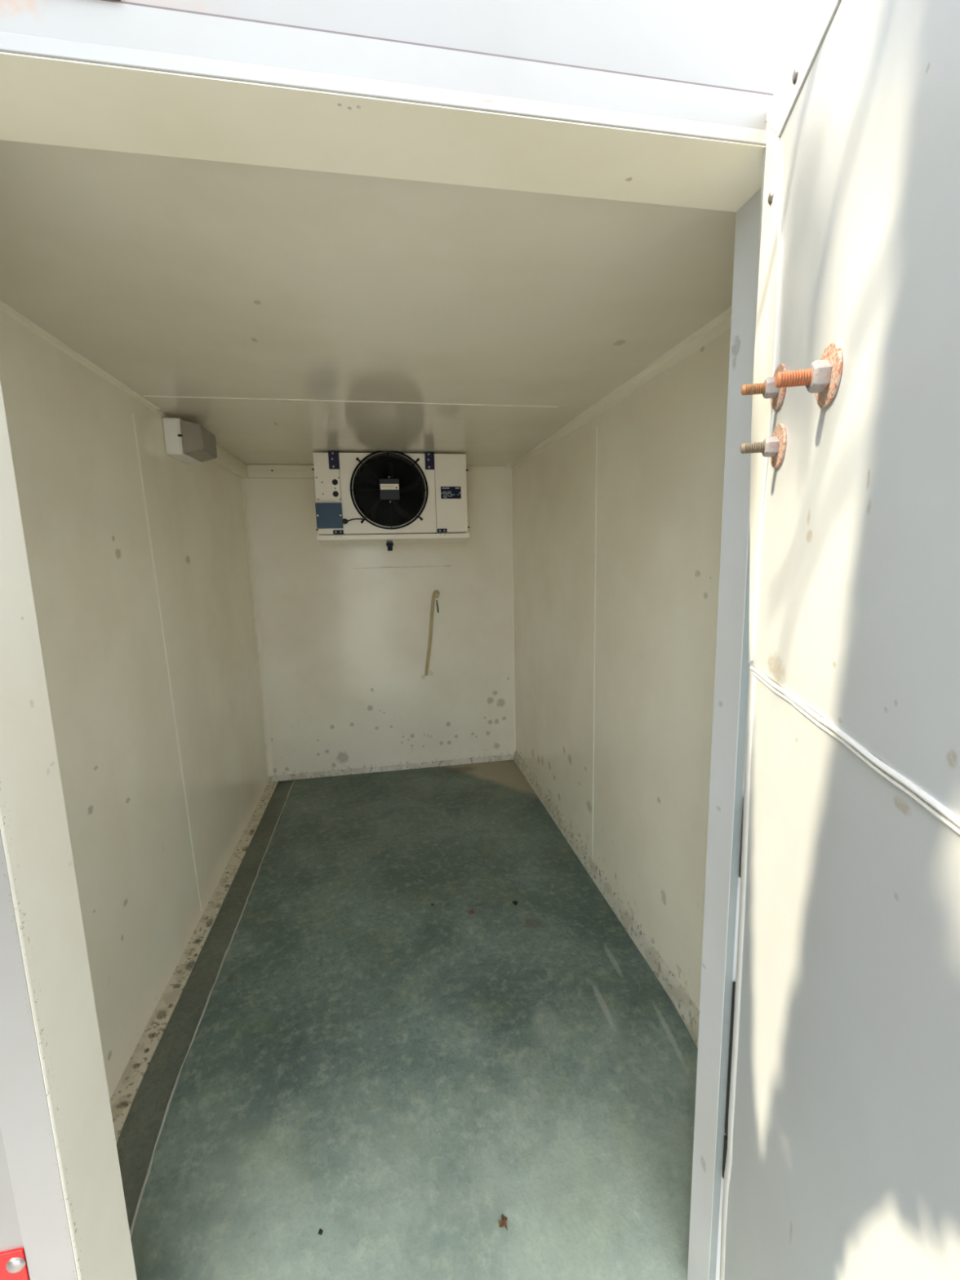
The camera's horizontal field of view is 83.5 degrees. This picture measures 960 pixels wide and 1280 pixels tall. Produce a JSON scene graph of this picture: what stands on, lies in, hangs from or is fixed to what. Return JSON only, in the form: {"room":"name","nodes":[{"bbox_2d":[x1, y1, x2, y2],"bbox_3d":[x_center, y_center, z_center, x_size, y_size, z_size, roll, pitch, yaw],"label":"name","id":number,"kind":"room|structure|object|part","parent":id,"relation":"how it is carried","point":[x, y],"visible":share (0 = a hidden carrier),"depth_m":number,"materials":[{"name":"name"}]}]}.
{"room":"walk-in cold room","nodes":[
{"label":"walk-in cold room","id":0,"kind":"room"},
{"bbox_2d":[0,311,268,1101],"bbox_3d":[-1.219,0.288,2.146,0.101,2.311,2.756,-3,9,-10],"label":"wall","id":1,"kind":"structure","parent":0,"point":[137,553],"depth_m":1.69,"materials":[{"name":"metal"}]},
{"bbox_2d":[0,300,159,412],"bbox_3d":[-1.068,-0.748,1.318,0.014,0.014,1.400,-3,9,-10],"label":"trim","id":2,"kind":"structure","parent":1,"relation":"attached to","point":[6,309],"depth_m":1.43,"materials":[{"name":"metal"}]},
{"bbox_2d":[162,417,217,463],"bbox_3d":[-1.159,-0.797,2.166,0.134,0.135,0.224,-3,9,-10],"label":"light","id":3,"kind":"object","parent":1,"relation":"attached to","point":[188,442],"visible":1,"depth_m":2.08,"materials":[{"name":"white plastic"}]},
{"bbox_2d":[179,419,217,462],"bbox_3d":[-1.129,-0.799,2.173,0.072,0.122,0.212,-3,9,-10],"label":"diffuser","id":4,"kind":"object","parent":3,"relation":"attached to","point":[197,443],"depth_m":2.09,"materials":[{"name":"white plastic"}]},
{"bbox_3d":[-1.273,0.052,2.657,0.003,2.000,1.472,-3,9,-10],"label":"wall panel","id":5,"kind":"part","parent":1,"relation":"part of","materials":[{"name":"metal"}]},
{"bbox_2d":[210,444,314,478],"bbox_3d":[-1.091,-0.945,2.784,0.500,0.076,0.992,-3,9,-10],"label":"cable trunking","id":6,"kind":"object","parent":1,"relation":"attached to","point":[224,459],"visible":0.68,"depth_m":3.21,"materials":[{"name":"beige plastic"}]},
{"bbox_2d":[0,139,736,466],"bbox_3d":[-0.371,-1.015,2.037,1.862,0.262,2.884,-3,9,-10],"label":"ceiling","id":7,"kind":"structure","parent":0,"point":[288,315],"depth_m":1.16,"materials":[{"name":"metal"}]},
{"bbox_3d":[-0.482,-0.982,2.672,1.662,0.002,1.420,-3,9,-10],"label":"panel","id":8,"kind":"part","parent":7,"relation":"part of","materials":[{"name":"metal"}]},
{"bbox_2d":[311,450,470,551],"bbox_3d":[-0.507,-0.786,3.123,0.841,0.534,0.473,-3,9,-10],"label":"evaporator unit","id":9,"kind":"object","parent":7,"relation":"hanging from","point":[376,497],"visible":1,"depth_m":2.95,"materials":[{"name":"metal"}]},
{"bbox_3d":[-0.819,-0.788,2.923,0.130,0.424,0.099,-3,9,-10],"label":"panel","id":10,"kind":"part","parent":9,"relation":"part of","materials":[{"name":"metal"}]},
{"bbox_3d":[-0.498,-0.798,2.940,0.505,0.424,0.020,-3,9,-10],"label":"panel","id":11,"kind":"part","parent":9,"relation":"part of","materials":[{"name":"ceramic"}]},
{"bbox_2d":[350,450,428,529],"bbox_3d":[-0.487,-0.811,2.904,0.419,0.419,0.049,-3,9,-10],"label":"fan grille","id":12,"kind":"object","parent":9,"relation":"attached to","point":[389,489],"depth_m":2.91,"materials":[{"name":"metal"}]},
{"bbox_2d":[386,540,393,551],"bbox_3d":[-0.510,-0.536,3.045,0.040,0.064,0.040,-3,9,-10],"label":"outlet","id":13,"kind":"object","parent":9,"relation":"attached to","point":[389,544],"depth_m":3.03,"materials":[{"name":"black plastic"}]},
{"bbox_2d":[316,533,470,544],"bbox_3d":[-0.503,-0.590,3.165,0.829,0.046,0.430,-3,9,-10],"label":"drip tray","id":14,"kind":"object","parent":9,"relation":"on","point":[325,538],"depth_m":2.99,"materials":[{"name":"metal"}]},
{"bbox_2d":[441,487,458,497],"bbox_3d":[-0.162,-0.817,2.987,0.097,0.055,0.001,-3,9,-10],"label":"print","id":15,"kind":"object","parent":9,"relation":"attached to","point":[446,492],"depth_m":2.99},
{"bbox_3d":[-0.162,-0.818,2.988,0.112,0.065,0.002,-3,9,-10],"label":"rating plate","id":16,"kind":"part","parent":9,"relation":"part of","materials":[{"name":"metal"}]},
{"bbox_3d":[-0.168,-0.821,3.038,0.176,0.424,0.099,-3,9,-10],"label":"panel","id":17,"kind":"part","parent":9,"relation":"part of","materials":[{"name":"metal"}]},
{"bbox_2d":[242,466,514,781],"bbox_3d":[-0.592,0.046,3.590,1.668,2.311,0.100,-3,9,-10],"label":"wall","id":18,"kind":"structure","parent":0,"point":[345,628],"depth_m":3.53,"materials":[{"name":"metal"}]},
{"bbox_2d":[241,478,273,777],"bbox_3d":[-1.386,-0.036,3.364,0.030,1.880,0.030,-3,9,-10],"label":"trim","id":19,"kind":"structure","parent":18,"relation":"attached to","point":[244,482],"depth_m":3.36,"materials":[{"name":"metal"}]},
{"bbox_2d":[268,754,514,781],"bbox_3d":[-0.563,0.867,3.663,1.662,0.036,0.014,-3,9,-10],"label":"baseboard","id":20,"kind":"structure","parent":18,"relation":"attached to","point":[509,757],"depth_m":3.65,"materials":[{"name":"metal"}]},
{"bbox_2d":[424,590,439,675],"bbox_3d":[-0.316,-0.044,3.562,0.121,0.568,0.024,-3,9,-10],"label":"hose","id":21,"kind":"object","parent":18,"relation":"attached to","point":[435,592],"visible":1,"depth_m":3.55,"materials":[{"name":"beige plastic"}]},
{"bbox_2d":[511,466,515,752],"bbox_3d":[0.227,-0.160,3.655,0.008,1.960,0.008,-3,9,-10],"label":"trim","id":22,"kind":"structure","parent":18,"relation":"attached to","point":[511,467],"depth_m":3.65,"materials":[{"name":"metal"}]},
{"bbox_2d":[110,760,697,1279],"bbox_3d":[-0.309,1.281,2.348,1.862,0.395,2.785,-3,9,-10],"label":"floor","id":23,"kind":"structure","parent":0,"point":[376,1067],"depth_m":1.55,"materials":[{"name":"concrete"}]},
{"bbox_2d":[318,1228,323,1235],"bbox_3d":[-0.365,1.359,1.235,0.010,0.004,0.011,1,9,12],"label":"bit","id":24,"kind":"object","parent":23,"relation":"on","point":[320,1232],"visible":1,"depth_m":1.23,"materials":[{"name":"black"}]},
{"bbox_2d":[498,1213,507,1230],"bbox_3d":[0.056,1.366,1.264,0.026,0.011,0.025,1,9,17],"label":"dry leaf","id":25,"kind":"object","parent":23,"relation":"on","point":[502,1223],"visible":1,"depth_m":1.26,"materials":[{"name":"brown plant"}]},
{"bbox_2d":[0,0,809,1279],"bbox_3d":[-0.096,0.311,0.867,1.862,2.610,0.143,-3,9,-10],"label":"wall","id":26,"kind":"structure","parent":0,"point":[738,44],"depth_m":0.69,"materials":[{"name":"metal"}]},
{"bbox_2d":[0,1247,30,1279],"bbox_3d":[-0.745,1.017,0.788,0.168,0.250,0.010,-3,9,-10],"label":"hinge plate","id":27,"kind":"object","parent":26,"relation":"attached to","point":[13,1264],"visible":1,"depth_m":0.78,"materials":[{"name":"red paint"}]},
{"bbox_3d":[-0.838,0.497,0.699,0.326,2.328,0.004,-3,9,-10],"label":"facade panel","id":28,"kind":"part","parent":26,"relation":"part of","materials":[{"name":"metal"}]},
{"bbox_2d":[0,0,773,1279],"bbox_3d":[-0.068,0.435,0.888,1.258,2.357,0.169,-3,9,-10],"label":"door frame","id":29,"kind":"structure","parent":26,"relation":"attached to","point":[111,75],"depth_m":0.74,"materials":[{"name":"metal"}]},
{"bbox_3d":[-0.113,-0.831,0.630,1.862,0.280,0.004,-3,9,-10],"label":"facade panel","id":30,"kind":"part","parent":26,"relation":"part of","materials":[{"name":"metal"}]},
{"bbox_2d":[719,0,959,1279],"bbox_3d":[0.310,0.341,0.325,0.127,1.980,1.184,1,9,12],"label":"door","id":31,"kind":"structure","parent":26,"relation":"in","point":[842,1160],"depth_m":0.48,"materials":[{"name":"metal"}]},
{"bbox_2d":[769,423,786,468],"bbox_3d":[0.375,-0.244,0.677,0.003,0.053,0.053,1,9,12],"label":"washer","id":32,"kind":"object","parent":31,"relation":"in","point":[780,431],"depth_m":0.66,"materials":[{"name":"metal"}]},
{"bbox_2d":[770,363,786,409],"bbox_3d":[0.376,-0.318,0.677,0.003,0.053,0.053,1,9,12],"label":"washer","id":33,"kind":"object","parent":31,"relation":"in","point":[775,402],"depth_m":0.67,"materials":[{"name":"metal"}]},
{"bbox_2d":[814,342,842,407],"bbox_3d":[0.344,-0.261,0.532,0.003,0.058,0.058,1,9,12],"label":"washer","id":34,"kind":"object","parent":31,"relation":"in","point":[828,387],"depth_m":0.52,"materials":[{"name":"metal"}]},
{"bbox_2d":[511,328,730,1011],"bbox_3d":[0.512,0.199,2.452,0.101,2.311,2.756,-3,9,-10],"label":"wall","id":35,"kind":"structure","parent":0,"point":[617,522],"depth_m":1.91,"materials":[{"name":"metal"}]},
{"bbox_3d":[0.359,-0.036,2.973,0.003,2.000,1.418,-3,9,-10],"label":"wall panel","id":36,"kind":"part","parent":35,"relation":"part of","materials":[{"name":"metal"}]},
{"bbox_2d":[513,750,699,1048],"bbox_3d":[0.494,1.041,2.459,0.020,0.116,2.766,-3,9,-10],"label":"baseboard","id":37,"kind":"structure","parent":35,"relation":"attached to","point":[685,1006],"depth_m":2.06,"materials":[{"name":"metal"}]},
{"bbox_2d":[507,306,731,471],"bbox_3d":[0.432,-0.916,2.216,0.030,0.030,2.656,-3,9,-10],"label":"trim","id":38,"kind":"structure","parent":35,"relation":"attached to","point":[721,323],"depth_m":1.73,"materials":[{"name":"metal"}]},
{"bbox_3d":[0.598,0.162,1.681,0.003,2.000,1.236,-3,9,-10],"label":"wall panel","id":39,"kind":"part","parent":35,"relation":"part of","materials":[{"name":"metal"}]}
]}

